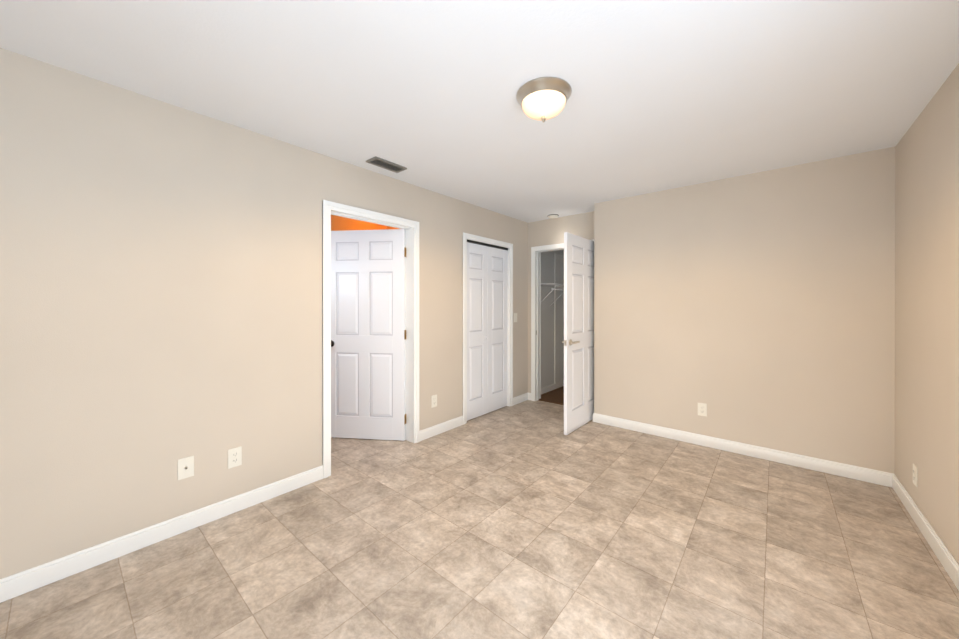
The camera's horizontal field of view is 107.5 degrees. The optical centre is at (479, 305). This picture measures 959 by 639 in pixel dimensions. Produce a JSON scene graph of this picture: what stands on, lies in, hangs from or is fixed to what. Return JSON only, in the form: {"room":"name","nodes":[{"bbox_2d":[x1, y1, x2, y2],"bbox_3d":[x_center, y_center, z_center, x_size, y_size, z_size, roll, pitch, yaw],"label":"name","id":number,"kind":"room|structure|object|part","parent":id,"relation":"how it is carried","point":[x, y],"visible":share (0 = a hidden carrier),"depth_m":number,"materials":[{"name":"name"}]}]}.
{"room":"empty bedroom","nodes":[
{"label":"empty bedroom","id":0,"kind":"room"},
{"bbox_2d":[0,48,527,578],"bbox_3d":[-0.423,0.080,3.651,0.120,2.440,6.690,0,0,40],"label":"wall","id":1,"kind":"structure","parent":0,"point":[160,288],"depth_m":1.95,"materials":[{"name":"beige paint"}]},
{"bbox_2d":[0,465,322,602],"bbox_3d":[-1.803,1.253,1.907,0.011,0.097,1.937,0,0,40],"label":"baseboard","id":2,"kind":"structure","parent":1,"relation":"attached to","point":[25,581],"depth_m":1.88,"materials":[{"name":"white wood"}]},
{"bbox_2d":[178,455,193,479],"bbox_3d":[-1.695,0.938,2.032,0.018,0.118,0.072,0,0,40],"label":"outlet","id":3,"kind":"object","parent":1,"relation":"attached to","point":[186,467],"visible":1,"depth_m":2.03,"materials":[{"name":"beige plastic"}]},
{"bbox_2d":[228,446,241,468],"bbox_3d":[-1.544,0.958,2.220,0.008,0.118,0.072,0,0,40],"label":"electrical outlet","id":4,"kind":"object","parent":1,"relation":"attached to","point":[234,457],"visible":1,"depth_m":2.22,"materials":[{"name":"beige plastic"}]},
{"bbox_2d":[331,229,405,440],"bbox_3d":[-1.119,0.279,3.427,0.829,2.026,0.175,0,0,7],"label":"hall door","id":5,"kind":"structure","parent":1,"relation":"in","point":[368,334],"depth_m":3.41,"materials":[{"name":"white wood"}]},
{"bbox_2d":[322,200,418,478],"bbox_3d":[-0.930,0.252,3.047,0.152,2.098,0.932,0,0,40],"label":"door frame","id":6,"kind":"structure","parent":1,"relation":"attached to","point":[410,227],"depth_m":3.20,"materials":[{"name":"white wood"}]},
{"bbox_2d":[431,395,436,407],"bbox_3d":[-0.452,0.955,3.519,0.008,0.118,0.072,0,0,40],"label":"electrical outlet","id":7,"kind":"object","parent":1,"relation":"attached to","point":[433,400],"visible":1,"depth_m":3.51,"materials":[{"name":"beige plastic"}]},
{"bbox_2d":[419,416,462,441],"bbox_3d":[-0.380,1.250,3.600,0.011,0.097,0.617,0,0,40],"label":"baseboard","id":8,"kind":"structure","parent":1,"relation":"attached to","point":[437,429],"depth_m":3.57,"materials":[{"name":"white wood"}]},
{"bbox_2d":[467,242,486,420],"bbox_3d":[-0.038,0.289,4.064,0.064,2.004,0.411,0,0,40],"label":"closet door","id":9,"kind":"structure","parent":1,"relation":"in","point":[476,330],"depth_m":4.07,"materials":[{"name":"white wood"}]},
{"bbox_2d":[463,232,512,424],"bbox_3d":[0.079,0.249,4.236,0.136,2.098,0.946,0,0,40],"label":"trim","id":10,"kind":"structure","parent":1,"relation":"attached to","point":[478,240],"depth_m":4.33,"materials":[{"name":"white wood"}]},
{"bbox_2d":[487,246,507,412],"bbox_3d":[0.216,0.288,4.389,0.035,2.004,0.411,0,0,40],"label":"closet door","id":11,"kind":"structure","parent":1,"relation":"in","point":[497,261],"depth_m":4.36,"materials":[{"name":"white wood"}]},
{"bbox_2d":[513,392,530,404],"bbox_3d":[0.554,1.247,4.705,0.020,0.097,0.379,0,0,40],"label":"baseboard","id":12,"kind":"structure","parent":1,"relation":"attached to","point":[527,396],"depth_m":4.71,"materials":[{"name":"white wood"}]},
{"bbox_2d":[331,215,386,230],"bbox_3d":[-2.135,0.080,3.633,0.120,2.440,2.960,0,0,40],"label":"wall","id":13,"kind":"structure","parent":0,"point":[339,223],"depth_m":4.23,"materials":[{"name":"orange paint"}]},
{"bbox_2d":[0,400,958,638],"bbox_3d":[0.377,1.351,2.981,4.810,0.100,6.690,0,0,40],"label":"floor","id":14,"kind":"structure","parent":0,"point":[527,519],"depth_m":1.82,"materials":[{"name":"beige tile"}]},
{"bbox_2d":[0,0,958,222],"bbox_3d":[0.377,-1.189,2.976,4.810,0.100,6.690,0,0,40],"label":"ceiling","id":15,"kind":"structure","parent":0,"point":[668,94],"depth_m":1.74,"materials":[{"name":"white paint"}]},
{"bbox_2d":[366,156,406,172],"bbox_3d":[-0.746,-1.133,2.836,0.135,0.012,0.300,0,0,40],"label":"ceiling vent","id":16,"kind":"object","parent":15,"relation":"in","point":[385,164],"visible":0.98,"depth_m":2.82,"materials":[{"name":"grey metal"}]},
{"bbox_2d":[516,77,571,121],"bbox_3d":[0.344,-1.060,1.887,0.292,0.153,0.292,0,0,40],"label":"ceiling light","id":17,"kind":"object","parent":15,"relation":"attached to","point":[547,104],"depth_m":1.81,"materials":[{"name":"beige glass"}]},
{"bbox_3d":[0.344,-1.060,1.887,0.292,0.153,0.292,0,0,40],"label":"ceiling light fixture","id":18,"kind":"part","parent":17,"relation":"part of","materials":[{"name":"white glass"}]},
{"bbox_2d":[547,214,558,218],"bbox_3d":[0.931,-1.125,4.450,0.142,0.034,0.142,0,0,40],"label":"smoke detector","id":19,"kind":"object","parent":15,"relation":"attached to","point":[552,216],"visible":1,"depth_m":4.41,"materials":[{"name":"beige plastic"}]},
{"bbox_2d":[539,386,563,404],"bbox_3d":[1.970,1.293,4.850,1.996,0.008,1.540,0,0,40],"label":"floor","id":20,"kind":"structure","parent":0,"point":[555,396],"depth_m":4.99,"materials":[{"name":"brown wood"}]},
{"bbox_2d":[541,250,563,387],"bbox_3d":[1.513,0.078,4.306,2.000,2.440,0.004,0,0,40],"label":"wall","id":21,"kind":"structure","parent":0,"point":[547,327],"depth_m":4.78,"materials":[{"name":"white paint"}]},
{"bbox_2d":[541,283,563,304],"bbox_3d":[1.081,-0.153,5.084,0.325,0.305,0.584,0,0,40],"label":"wire shelf","id":22,"kind":"object","parent":21,"relation":"attached to","point":[554,284],"visible":0.62,"depth_m":5.00,"materials":[{"name":"white metal"}]},
{"bbox_2d":[541,380,563,393],"bbox_3d":[1.220,1.246,5.501,0.015,0.097,1.450,0,0,40],"label":"baseboard","id":23,"kind":"structure","parent":21,"relation":"attached to","point":[551,387],"depth_m":5.34,"materials":[{"name":"white wood"}]},
{"bbox_2d":[554,253,563,388],"bbox_3d":[1.401,0.244,5.710,0.016,2.102,0.750,0,0,40],"label":"wall","id":24,"kind":"structure","parent":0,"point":[558,323],"depth_m":5.52,"materials":[{"name":"white paint"}]},
{"bbox_2d":[528,211,593,392],"bbox_3d":[1.473,0.078,4.259,2.000,2.440,0.120,0,0,40],"label":"wall","id":25,"kind":"structure","parent":0,"point":[546,232],"depth_m":4.63,"materials":[{"name":"beige paint"}]},
{"bbox_2d":[531,239,593,400],"bbox_3d":[1.149,0.249,4.534,1.026,2.098,0.156,0,0,40],"label":"door frame","id":26,"kind":"structure","parent":25,"relation":"attached to","point":[536,251],"depth_m":4.80,"materials":[{"name":"white wood"}]},
{"bbox_2d":[562,232,593,434],"bbox_3d":[1.150,0.278,3.861,0.135,2.026,0.923,0,0,40],"label":"door","id":27,"kind":"structure","parent":25,"relation":"in","point":[578,341],"depth_m":3.71,"materials":[{"name":"white wood"}]},
{"bbox_2d":[594,146,895,473],"bbox_3d":[2.274,0.080,3.304,2.325,2.440,0.310,0,0,40],"label":"wall","id":28,"kind":"structure","parent":0,"point":[757,309],"depth_m":3.00,"materials":[{"name":"beige paint"}]},
{"bbox_2d":[698,403,706,416],"bbox_3d":[2.071,0.965,3.270,0.072,0.118,0.008,0,0,40],"label":"electrical outlet","id":29,"kind":"object","parent":28,"relation":"attached to","point":[702,409],"visible":1,"depth_m":3.27,"materials":[{"name":"beige plastic"}]},
{"bbox_2d":[593,413,887,485],"bbox_3d":[2.104,1.251,3.238,2.179,0.097,0.012,0,0,40],"label":"baseboard","id":30,"kind":"structure","parent":28,"relation":"attached to","point":[878,477],"depth_m":3.01,"materials":[{"name":"white wood"}]},
{"bbox_2d":[895,64,958,563],"bbox_3d":[1.520,0.086,0.693,0.120,2.440,4.660,0,0,40],"label":"wall","id":31,"kind":"structure","parent":0,"point":[927,296],"depth_m":1.94,"materials":[{"name":"beige paint"}]},
{"bbox_2d":[913,463,917,486],"bbox_3d":[2.654,1.033,2.145,0.008,0.118,0.072,0,0,40],"label":"electrical outlet","id":32,"kind":"object","parent":31,"relation":"attached to","point":[915,475],"visible":1,"depth_m":2.13,"materials":[{"name":"beige plastic"}]},
{"bbox_2d":[888,472,958,590],"bbox_3d":[1.507,1.256,0.784,0.012,0.097,4.537,0,0,40],"label":"baseboard","id":33,"kind":"structure","parent":31,"relation":"attached to","point":[949,563],"depth_m":1.93,"materials":[{"name":"white wood"}]}
]}

